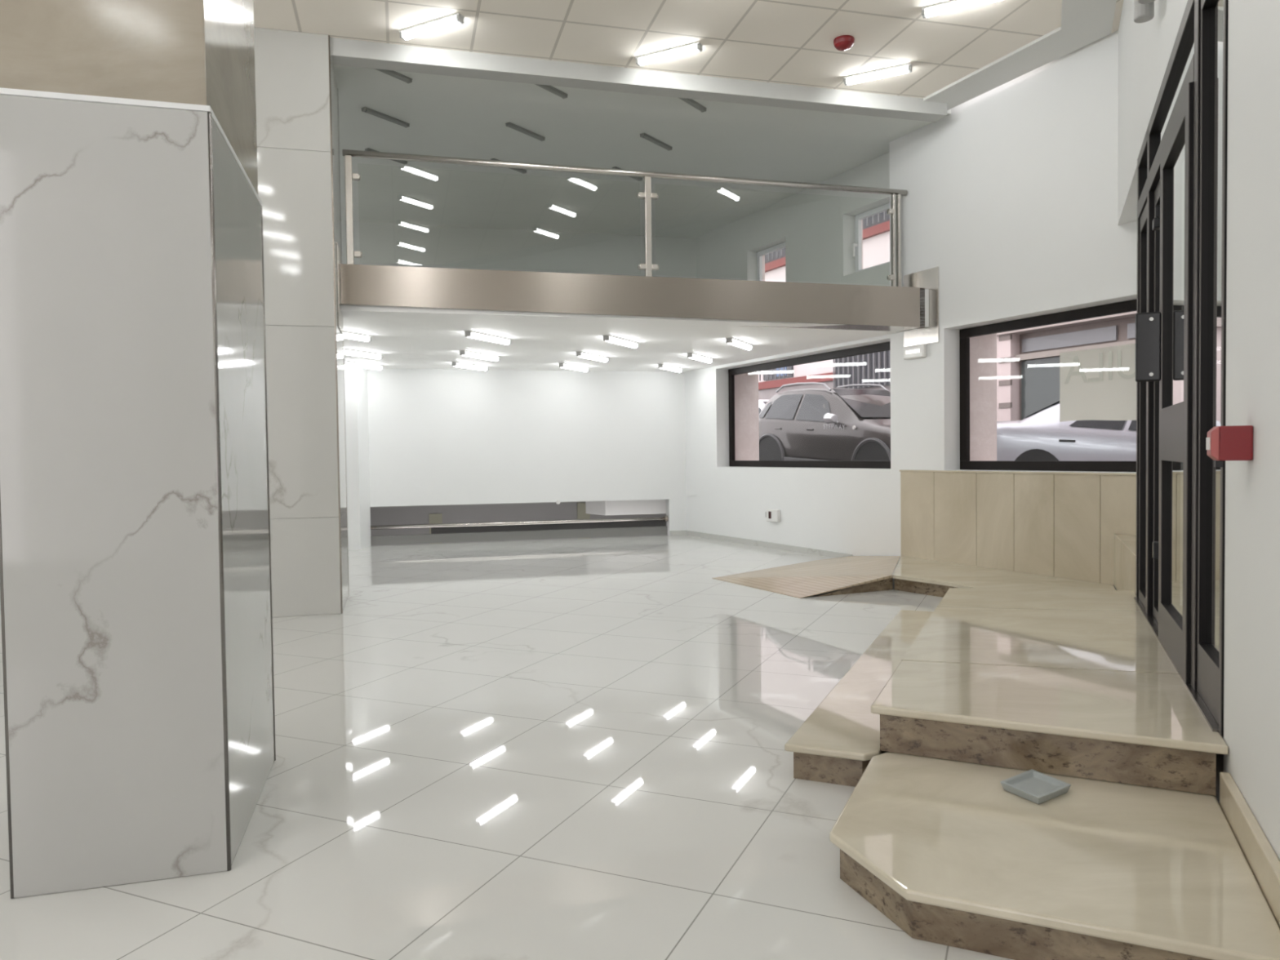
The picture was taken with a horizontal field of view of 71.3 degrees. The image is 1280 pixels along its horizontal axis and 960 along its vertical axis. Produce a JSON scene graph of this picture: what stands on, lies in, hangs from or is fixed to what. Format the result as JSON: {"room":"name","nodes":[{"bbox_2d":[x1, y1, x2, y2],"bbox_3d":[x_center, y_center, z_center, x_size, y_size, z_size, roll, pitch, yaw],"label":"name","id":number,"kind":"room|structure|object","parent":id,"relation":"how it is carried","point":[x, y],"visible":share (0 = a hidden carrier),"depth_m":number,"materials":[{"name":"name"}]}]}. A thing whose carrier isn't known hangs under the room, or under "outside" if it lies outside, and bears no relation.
{"room":"empty retail showroom","nodes":[
{"label":"empty retail showroom","id":0,"kind":"room"},
{"bbox_2d":[344,365,370,550],"bbox_3d":[-4.731,-0.270,11.353,2.440,2.361,0.403,-1,2,-14],"label":"wall pier","id":1,"kind":"object","parent":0,"point":[356,397],"visible":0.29,"depth_m":11.44,"materials":[{"name":"white paint"}]},
{"bbox_2d":[341,221,697,535],"bbox_3d":[-2.660,-1.382,12.147,7.201,4.486,0.173,-1,2,-14],"label":"wall","id":2,"kind":"structure","parent":0,"point":[437,437],"depth_m":12.33,"materials":[{"name":"white paint"}]},
{"bbox_2d":[370,515,668,529],"bbox_3d":[-1.634,0.600,12.450,4.195,0.087,0.087,-1,2,-14],"label":"stair handrail","id":3,"kind":"object","parent":2,"relation":"attached to","point":[665,518],"visible":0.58,"depth_m":12.41,"materials":[{"name":"silver metal"}]},
{"bbox_2d":[669,530,685,535],"bbox_3d":[0.549,0.766,12.919,0.244,0.067,0.014,-1,2,-14],"label":"baseboard","id":4,"kind":"structure","parent":2,"relation":"attached to","point":[671,532],"depth_m":12.91,"materials":[{"name":"white stone"}]},
{"bbox_2d":[369,501,668,546],"bbox_3d":[-1.861,0.335,13.697,5.824,2.518,2.337,-1,2,-14],"label":"wall","id":5,"kind":"structure","parent":0,"point":[515,512],"depth_m":14.53,"materials":[{"name":"grey paint"}]},
{"bbox_2d":[429,513,442,543],"bbox_3d":[-3.287,1.030,14.381,0.205,0.968,0.031,-1,2,-14],"label":"panel","id":6,"kind":"object","parent":5,"relation":"attached to","point":[436,518],"visible":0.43,"depth_m":14.35,"materials":[{"name":"beige"}]},
{"bbox_2d":[577,502,590,538],"bbox_3d":[-0.942,0.924,14.972,0.212,1.086,0.031,-1,2,-14],"label":"panel","id":7,"kind":"object","parent":5,"relation":"attached to","point":[581,507],"visible":0.21,"depth_m":14.94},
{"bbox_2d":[585,499,666,515],"bbox_3d":[-0.095,0.059,13.760,1.414,0.913,0.551,-1,2,-14],"label":"duct","id":8,"kind":"object","parent":5,"relation":"hanging from","point":[642,506],"visible":0.24,"depth_m":13.51,"materials":[{"name":"white metal"}]},
{"bbox_2d":[0,534,1223,959],"bbox_3d":[-0.670,1.130,3.676,12.386,0.094,18.617,-1,2,0],"label":"floor","id":9,"kind":"structure","parent":0,"point":[566,748],"depth_m":3.18,"materials":[{"name":"white tile"}]},
{"bbox_2d":[0,0,275,898],"bbox_3d":[-1.592,-1.048,2.891,0.550,4.328,0.983,-1,2,-15],"label":"pillar","id":10,"kind":"structure","parent":9,"relation":"on","point":[135,580],"depth_m":2.46,"materials":[{"name":"stone"}]},
{"bbox_2d":[253,27,349,617],"bbox_3d":[-2.778,-1.152,7.027,0.791,4.327,0.884,-1,2,-15],"label":"pillar","id":11,"kind":"structure","parent":9,"relation":"on","point":[297,107],"depth_m":6.64,"materials":[{"name":"white stone"}]},
{"bbox_2d":[336,242,343,334],"bbox_3d":[-2.409,-1.524,7.161,0.008,0.645,0.527,-1,2,-15],"label":"plate","id":12,"kind":"object","parent":11,"relation":"attached to","point":[339,259],"visible":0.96,"depth_m":7.01,"materials":[{"name":"silver metal"}]},
{"bbox_2d":[370,525,666,545],"bbox_3d":[-1.647,0.776,12.500,4.203,0.126,0.063,-1,2,-14],"label":"curb","id":13,"kind":"object","parent":9,"relation":"on","point":[641,531],"visible":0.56,"depth_m":12.45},
{"bbox_2d":[431,520,666,533],"bbox_3d":[-1.236,0.661,12.599,3.337,0.085,0.012,-1,2,-14],"label":"plate","id":14,"kind":"object","parent":13,"relation":"on","point":[642,523],"visible":1,"depth_m":12.57,"materials":[{"name":"grey metal"}]},
{"bbox_2d":[711,555,900,598],"bbox_3d":[1.756,0.847,8.488,1.992,0.131,2.010,-2,2,-27],"label":"ramp","id":15,"kind":"object","parent":9,"relation":"on","point":[806,579],"visible":1,"depth_m":7.94,"materials":[{"name":"beige stone"}]},
{"bbox_2d":[784,609,933,786],"bbox_3d":[1.277,0.970,4.492,0.342,0.130,2.954,0,2,24],"label":"step","id":16,"kind":"structure","parent":9,"relation":"on","point":[836,744],"depth_m":3.50,"materials":[{"name":"beige stone"}]},
{"bbox_2d":[892,555,1115,597],"bbox_3d":[2.888,0.871,7.197,1.146,0.130,3.449,-1,2,-21],"label":"step","id":17,"kind":"structure","parent":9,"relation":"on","point":[912,575],"depth_m":7.34,"materials":[{"name":"beige stone"}]},
{"bbox_2d":[1113,533,1136,594],"bbox_3d":[3.474,0.634,6.009,0.378,0.397,1.646,0,2,24],"label":"plinth","id":18,"kind":"object","parent":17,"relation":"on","point":[1125,545],"visible":0.23,"depth_m":6.15,"materials":[{"name":"beige stone"}]},
{"bbox_2d":[871,587,1228,795],"bbox_3d":[1.924,0.884,4.315,1.055,0.295,3.195,0,2,24],"label":"platform","id":19,"kind":"object","parent":9,"relation":"on","point":[1080,683],"visible":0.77,"depth_m":3.21,"materials":[{"name":"beige stone"}]},
{"bbox_2d":[829,751,1279,959],"bbox_3d":[1.115,1.028,2.546,1.013,0.130,1.155,0,2,24],"label":"step","id":20,"kind":"structure","parent":9,"relation":"on","point":[1096,869],"depth_m":2.26,"materials":[{"name":"beige stone"}]},
{"bbox_2d":[1000,768,1071,804],"bbox_3d":[1.215,0.943,2.740,0.204,0.026,0.147,-2,2,-35],"label":"dish","id":21,"kind":"object","parent":20,"relation":"on","point":[1033,785],"visible":1,"depth_m":2.74,"materials":[{"name":"ceramic"}]},
{"bbox_2d":[339,265,928,371],"bbox_3d":[-1.705,-1.627,9.924,7.908,0.360,5.010,-1,2,-15],"label":"loft slab","id":22,"kind":"object","parent":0,"point":[406,337],"visible":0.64,"depth_m":9.09,"materials":[{"name":"paint"}]},
{"bbox_2d":[343,330,372,342],"bbox_3d":[-2.772,-1.356,8.321,0.076,0.061,0.708,0,2,24],"label":"light","id":23,"kind":"object","parent":22,"relation":"attached to","point":[347,335],"visible":0.5,"depth_m":8.45,"materials":[{"name":"white plastic"}]},
{"bbox_2d":[343,348,382,359],"bbox_3d":[-3.111,-1.396,9.867,0.076,0.061,0.708,0,2,24],"label":"light","id":24,"kind":"object","parent":22,"relation":"attached to","point":[346,351],"visible":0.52,"depth_m":9.88,"materials":[{"name":"grey plastic"}]},
{"bbox_2d":[343,360,383,369],"bbox_3d":[-3.465,-1.429,11.137,0.076,0.061,0.708,0,2,24],"label":"light","id":25,"kind":"object","parent":22,"relation":"attached to","point":[348,363],"visible":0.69,"depth_m":11.11,"materials":[{"name":"white plastic"}]},
{"bbox_2d":[451,361,488,370],"bbox_3d":[-2.172,-1.453,11.428,0.076,0.061,0.708,0,2,24],"label":"light","id":26,"kind":"object","parent":22,"relation":"attached to","point":[457,364],"visible":1,"depth_m":11.36,"materials":[{"name":"grey plastic"}]},
{"bbox_2d":[459,350,500,361],"bbox_3d":[-1.835,-1.423,10.249,0.076,0.061,0.708,0,2,25],"label":"light","id":27,"kind":"object","parent":22,"relation":"attached to","point":[464,353],"visible":1,"depth_m":10.18,"materials":[{"name":"grey plastic"}]},
{"bbox_2d":[464,330,511,345],"bbox_3d":[-1.475,-1.383,8.703,0.076,0.061,0.708,0,2,24],"label":"light","id":28,"kind":"object","parent":22,"relation":"attached to","point":[470,334],"visible":1,"depth_m":8.63,"materials":[{"name":"grey plastic"}]},
{"bbox_2d":[558,363,589,372],"bbox_3d":[-0.864,-1.479,11.745,0.076,0.061,0.708,0,2,25],"label":"light","id":29,"kind":"object","parent":22,"relation":"attached to","point":[566,366],"visible":1,"depth_m":11.68,"materials":[{"name":"grey plastic"}]},
{"bbox_2d":[575,351,608,362],"bbox_3d":[-0.555,-1.447,10.514,0.076,0.061,0.708,0,2,24],"label":"light","id":30,"kind":"object","parent":22,"relation":"attached to","point":[580,354],"visible":1,"depth_m":10.44,"materials":[{"name":"grey plastic"}]},
{"bbox_2d":[602,334,639,348],"bbox_3d":[-0.189,-1.412,9.132,0.076,0.061,0.708,0,2,24],"label":"light","id":31,"kind":"object","parent":22,"relation":"attached to","point":[607,338],"visible":1,"depth_m":9.05,"materials":[{"name":"grey plastic"}]},
{"bbox_2d":[342,149,907,286],"bbox_3d":[0.073,-2.289,8.089,5.269,1.009,0.094,-1,2,-15],"label":"glass balustrade","id":32,"kind":"object","parent":22,"relation":"on","point":[895,211],"visible":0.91,"depth_m":8.06,"materials":[{"name":"silver metal"}]},
{"bbox_2d":[340,263,924,331],"bbox_3d":[0.131,-1.591,7.941,5.296,0.379,0.276,-1,2,-15],"label":"fascia","id":33,"kind":"object","parent":22,"relation":"attached to","point":[855,307],"visible":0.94,"depth_m":7.76,"materials":[{"name":"silver metal"}]},
{"bbox_2d":[657,364,683,372],"bbox_3d":[0.414,-1.503,12.015,0.076,0.061,0.708,0,2,24],"label":"light","id":34,"kind":"object","parent":22,"relation":"attached to","point":[664,366],"visible":1,"depth_m":11.94,"materials":[{"name":"grey plastic"}]},
{"bbox_2d":[686,352,713,363],"bbox_3d":[0.730,-1.471,10.787,0.076,0.061,0.708,0,2,24],"label":"light","id":35,"kind":"object","parent":22,"relation":"attached to","point":[691,355],"visible":1,"depth_m":10.69,"materials":[{"name":"grey plastic"}]},
{"bbox_2d":[725,337,752,350],"bbox_3d":[1.056,-1.437,9.446,0.076,0.061,0.708,0,2,25],"label":"light","id":36,"kind":"object","parent":22,"relation":"attached to","point":[733,341],"visible":1,"depth_m":9.35,"materials":[{"name":"grey plastic"}]},
{"bbox_2d":[333,65,951,238],"bbox_3d":[-2.629,-3.451,9.643,10.310,0.205,5.574,-1,2,-15],"label":"ceiling","id":37,"kind":"structure","parent":0,"point":[447,116],"depth_m":9.13,"materials":[{"name":"paint"}]},
{"bbox_2d":[361,106,409,128],"bbox_3d":[-2.308,-3.291,8.108,0.054,0.033,0.504,0,2,35],"label":"recessed light","id":38,"kind":"object","parent":37,"relation":"in","point":[365,109],"visible":1,"depth_m":8.08,"materials":[{"name":"grey metal"}]},
{"bbox_2d":[364,147,407,164],"bbox_3d":[-2.600,-3.317,9.154,0.054,0.033,0.504,0,2,35],"label":"recessed light","id":39,"kind":"object","parent":37,"relation":"in","point":[402,162],"visible":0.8,"depth_m":9.24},
{"bbox_2d":[373,68,412,83],"bbox_3d":[-2.032,-3.265,7.124,0.054,0.033,0.504,0,2,35],"label":"recessed light","id":40,"kind":"object","parent":37,"relation":"in","point":[391,73],"visible":0.52,"depth_m":7.20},
{"bbox_2d":[490,158,526,173],"bbox_3d":[-1.396,-3.343,9.508,0.054,0.033,0.504,0,2,35],"label":"recessed light","id":41,"kind":"object","parent":37,"relation":"in","point":[522,171],"visible":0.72,"depth_m":9.61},
{"bbox_2d":[507,167,524,173],"bbox_3d":[-1.396,-3.338,9.508,0.045,0.025,0.449,0,2,35],"label":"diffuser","id":42,"kind":"object","parent":41,"relation":"attached to","point":[522,171],"depth_m":9.62,"materials":[{"name":"grey plastic"}]},
{"bbox_2d":[505,122,545,141],"bbox_3d":[-1.089,-3.318,8.509,0.054,0.033,0.504,0,2,35],"label":"recessed light","id":43,"kind":"object","parent":37,"relation":"in","point":[510,125],"visible":1,"depth_m":8.48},
{"bbox_2d":[535,84,568,98],"bbox_3d":[-0.785,-3.292,7.478,0.054,0.033,0.504,0,2,35],"label":"recessed light","id":44,"kind":"object","parent":37,"relation":"in","point":[549,88],"visible":0.55,"depth_m":7.54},
{"bbox_2d":[612,166,642,181],"bbox_3d":[-0.137,-3.368,9.823,0.054,0.033,0.504,0,2,35],"label":"recessed light","id":45,"kind":"object","parent":37,"relation":"in","point":[639,179],"visible":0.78,"depth_m":9.92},
{"bbox_2d":[617,168,640,180],"bbox_3d":[-0.137,-3.363,9.823,0.045,0.025,0.449,0,2,35],"label":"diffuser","id":46,"kind":"object","parent":45,"relation":"attached to","point":[633,177],"depth_m":9.93,"materials":[{"name":"silver metal"}]},
{"bbox_2d":[640,133,672,151],"bbox_3d":[0.163,-3.343,8.831,0.054,0.033,0.504,0,2,35],"label":"recessed light","id":47,"kind":"object","parent":37,"relation":"in","point":[644,135],"visible":1,"depth_m":8.80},
{"bbox_2d":[679,97,706,112],"bbox_3d":[0.434,-3.317,7.824,0.054,0.033,0.504,0,2,35],"label":"recessed light","id":48,"kind":"object","parent":37,"relation":"in","point":[690,101],"visible":0.52,"depth_m":7.87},
{"bbox_2d":[253,0,1123,97],"bbox_3d":[-1.551,-3.204,1.206,10.744,0.079,13.615,-1,2,0],"label":"ceiling","id":49,"kind":"structure","parent":0,"point":[783,42],"depth_m":6.64,"materials":[{"name":"tile"}]},
{"bbox_2d":[399,13,464,40],"bbox_3d":[-1.516,-3.287,6.483,0.551,0.061,0.072,0,2,27],"label":"tube light","id":50,"kind":"object","parent":49,"relation":"attached to","point":[455,19],"visible":1,"depth_m":6.45,"materials":[{"name":"white plastic"}]},
{"bbox_2d":[329,37,947,122],"bbox_3d":[-2.062,-3.383,6.837,9.956,0.382,0.173,-1,2,-15],"label":"ceiling beam","id":51,"kind":"structure","parent":49,"relation":"attached to","point":[344,52],"depth_m":7.29,"materials":[{"name":"paint"}]},
{"bbox_2d":[635,41,702,66],"bbox_3d":[0.223,-3.323,6.972,0.551,0.061,0.072,0,2,27],"label":"tube light","id":52,"kind":"object","parent":49,"relation":"attached to","point":[694,47],"visible":1,"depth_m":6.94,"materials":[{"name":"grey plastic"}]},
{"bbox_2d":[833,35,854,51],"bbox_3d":[1.560,-3.327,6.819,0.157,0.078,0.157,-1,2,0],"label":"fire alarm","id":53,"kind":"object","parent":49,"relation":"attached to","point":[844,42],"visible":1,"depth_m":6.77,"materials":[{"name":"red plastic"}]},
{"bbox_2d":[843,62,912,85],"bbox_3d":[1.969,-3.357,7.396,0.551,0.061,0.073,0,2,28],"label":"tube light","id":54,"kind":"object","parent":49,"relation":"attached to","point":[906,68],"visible":1,"depth_m":7.37,"materials":[{"name":"grey plastic"}]},
{"bbox_2d":[921,0,1001,18],"bbox_3d":[2.260,-3.327,6.240,0.551,0.061,0.073,0,2,28],"label":"tube light","id":55,"kind":"object","parent":49,"relation":"attached to","point":[948,6],"visible":1,"depth_m":6.25,"materials":[{"name":"grey plastic"}]},
{"bbox_2d":[696,152,889,286],"bbox_3d":[1.715,-2.836,11.300,0.197,1.875,4.854,-2,2,-26],"label":"wall","id":56,"kind":"structure","parent":0,"point":[816,227],"depth_m":10.50,"materials":[{"name":"paint"}]},
{"bbox_2d":[756,241,785,280],"bbox_3d":[1.730,-2.560,11.391,0.102,0.868,0.850,-2,2,-26],"label":"window","id":57,"kind":"structure","parent":56,"relation":"in","point":[759,255],"depth_m":11.71,"materials":[{"name":"white plastic"}]},
{"bbox_2d":[852,202,889,272],"bbox_3d":[2.616,-2.614,9.573,0.102,0.677,0.949,-2,2,-26],"label":"window","id":58,"kind":"structure","parent":56,"relation":"in","point":[858,218],"depth_m":9.95,"materials":[{"name":"white plastic"}]},
{"bbox_2d":[684,30,1137,590],"bbox_3d":[2.477,-1.387,9.413,0.236,4.683,8.972,-2,2,-26],"label":"wall","id":59,"kind":"structure","parent":0,"point":[1012,193],"depth_m":8.16,"materials":[{"name":"white paint"}]},
{"bbox_2d":[685,530,852,558],"bbox_3d":[1.481,0.801,11.289,0.014,0.067,3.683,-2,2,-26],"label":"baseboard","id":60,"kind":"structure","parent":59,"relation":"attached to","point":[762,544],"depth_m":11.00,"materials":[{"name":"white stone"}]},
{"bbox_2d":[765,508,780,522],"bbox_3d":[1.624,0.434,10.934,0.050,0.150,0.275,-2,2,-26],"label":"wall socket","id":61,"kind":"object","parent":59,"relation":"attached to","point":[771,515],"visible":1,"depth_m":10.88,"materials":[{"name":"white plastic"}]},
{"bbox_2d":[902,343,926,359],"bbox_3d":[2.673,-1.246,8.680,0.061,0.126,0.283,-2,2,-26],"label":"emergency light","id":62,"kind":"object","parent":59,"relation":"attached to","point":[917,351],"visible":1,"depth_m":8.64,"materials":[{"name":"white plastic"}]},
{"bbox_2d":[903,266,938,346],"bbox_3d":[2.716,-1.662,8.627,0.009,0.708,0.466,-2,2,-26],"label":"plate","id":63,"kind":"object","parent":59,"relation":"attached to","point":[927,278],"visible":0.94,"depth_m":8.53,"materials":[{"name":"silver metal"}]},
{"bbox_2d":[899,470,1136,586],"bbox_3d":[3.221,0.360,7.688,0.023,0.866,2.786,-2,2,-26],"label":"dado","id":64,"kind":"object","parent":59,"relation":"attached to","point":[1055,524],"visible":0.88,"depth_m":7.61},
{"bbox_2d":[923,0,1116,110],"bbox_3d":[1.749,-3.264,3.573,1.889,0.024,11.031,0,2,15],"label":"ceiling beam","id":65,"kind":"structure","parent":59,"relation":"attached to","point":[1083,22],"depth_m":7.00,"materials":[{"name":"paint"}]},
{"bbox_2d":[959,299,1137,471],"bbox_3d":[3.642,-0.735,7.286,0.047,1.327,2.668,-2,2,-26],"label":"window","id":66,"kind":"structure","parent":59,"relation":"in","point":[1127,306],"depth_m":7.83,"materials":[{"name":"brown metal"}]},
{"bbox_2d":[1059,343,1136,422],"bbox_3d":[3.860,-0.762,6.910,0.017,0.596,1.424,-2,2,-26],"label":"sign","id":67,"kind":"object","parent":66,"relation":"attached to","point":[1100,384],"visible":0.27,"depth_m":7.22,"materials":[{"name":"paper"}]},
{"bbox_2d":[733,219,1097,471],"bbox_3d":[2.775,-2.241,9.539,0.447,6.375,8.972,-2,2,-26],"label":"wall","id":68,"kind":"structure","parent":0,"point":[983,348],"depth_m":8.66,"materials":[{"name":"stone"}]},
{"bbox_2d":[728,342,890,468],"bbox_3d":[1.984,-0.813,10.679,0.047,1.327,3.417,-2,2,-26],"label":"window","id":69,"kind":"structure","parent":68,"relation":"in","point":[885,346],"depth_m":10.77,"materials":[{"name":"brown metal"}]},
{"bbox_2d":[1117,0,1279,860],"bbox_3d":[0.978,-1.046,0.358,0.488,4.407,13.891,0,2,24],"label":"wall","id":70,"kind":"structure","parent":0,"point":[1251,656],"depth_m":2.40,"materials":[{"name":"white paint"}]},
{"bbox_2d":[1133,0,1155,22],"bbox_3d":[2.380,-2.336,4.169,0.113,0.275,0.346,0,2,24],"label":"wall spotlight","id":71,"kind":"object","parent":70,"relation":"attached to","point":[1144,10],"visible":1,"depth_m":4.23,"materials":[{"name":"grey plastic"}]},
{"bbox_2d":[1133,0,1228,735],"bbox_3d":[2.367,-0.544,3.967,0.283,2.570,2.802,0,2,24],"label":"door","id":72,"kind":"structure","parent":70,"relation":"in","point":[1180,317],"depth_m":3.36,"materials":[{"name":"black metal"}]},
{"bbox_2d":[1138,202,1146,607],"bbox_3d":[2.835,-0.405,4.959,0.268,2.202,0.490,-1,2,0],"label":"light","id":73,"kind":"object","parent":72,"relation":"on","point":[1143,211],"depth_m":5.16,"materials":[{"name":"glass"}]},
{"bbox_2d":[1196,0,1223,724],"bbox_3d":[1.918,-0.480,2.941,0.264,2.493,0.480,-1,2,0],"label":"light","id":74,"kind":"object","parent":72,"relation":"on","point":[1210,37],"depth_m":3.09,"materials":[{"name":"glass"}]},
{"bbox_2d":[1205,425,1253,466],"bbox_3d":[1.582,-0.089,2.397,0.097,0.110,0.083,0,2,24],"label":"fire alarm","id":75,"kind":"object","parent":70,"relation":"attached to","point":[1222,442],"visible":1,"depth_m":2.36,"materials":[{"name":"red plastic"}]},
{"bbox_2d":[1219,772,1279,928],"bbox_3d":[0.790,1.044,0.571,0.027,0.220,4.547,0,2,24],"label":"baseboard","id":76,"kind":"structure","parent":70,"relation":"attached to","point":[1260,856],"depth_m":2.24,"materials":[{"name":"beige stone"}]},
{"label":"outside","id":77,"kind":"structure","parent":0,"visible":0},
{"bbox_3d":[2.806,-0.166,18.297,17.207,1.344,25.182,-1,2,0],"label":"ground","id":78,"kind":"structure","parent":77,"visible":0},
{"bbox_2d":[758,399,769,413],"bbox_3d":[2.987,-1.023,20.000,2.010,1.587,4.720,-2,2,-26],"label":"car","id":79,"kind":"object","parent":78,"relation":"on","point":[762,403],"visible":0.02,"depth_m":19.33,"materials":[{"name":"paint"}]},
{"bbox_2d":[758,210,890,399],"bbox_3d":[3.072,-4.129,24.272,0.646,8.185,13.851,-2,2,-26],"label":"building","id":80,"kind":"structure","parent":78,"relation":"on","point":[874,368],"depth_m":20.36,"materials":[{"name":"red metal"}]},
{"bbox_2d":[776,366,786,376],"bbox_3d":[3.608,-2.904,22.809,0.014,0.488,0.472,-2,2,-26],"label":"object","id":81,"kind":"object","parent":80,"relation":"hanging from","point":[779,371],"depth_m":22.75,"materials":[{"name":"white"}]},
{"bbox_2d":[759,382,890,460],"bbox_3d":[3.567,-0.706,14.162,2.028,1.799,4.083,-2,2,-26],"label":"car","id":82,"kind":"object","parent":78,"relation":"on","point":[839,423],"visible":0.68,"depth_m":13.94,"materials":[{"name":"paint"}]},
{"bbox_2d":[823,413,838,424],"bbox_3d":[2.899,-0.922,13.435,0.200,0.173,0.187,-2,5,-26],"label":"mirror","id":83,"kind":"object","parent":82,"relation":"on","point":[828,418],"depth_m":13.40,"materials":[{"name":"silver metal"}]},
{"bbox_2d":[996,400,1136,461],"bbox_3d":[5.870,-0.218,9.469,2.010,1.584,4.720,-2,2,-26],"label":"car","id":84,"kind":"object","parent":78,"relation":"on","point":[1041,436],"visible":0.2,"depth_m":9.91,"materials":[{"name":"paint"}]},
{"bbox_2d":[996,311,1137,421],"bbox_3d":[9.245,-3.678,11.484,0.787,8.500,14.402,-2,2,-26],"label":"shopfront","id":85,"kind":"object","parent":78,"relation":"on","point":[1028,359],"visible":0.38,"depth_m":15.73,"materials":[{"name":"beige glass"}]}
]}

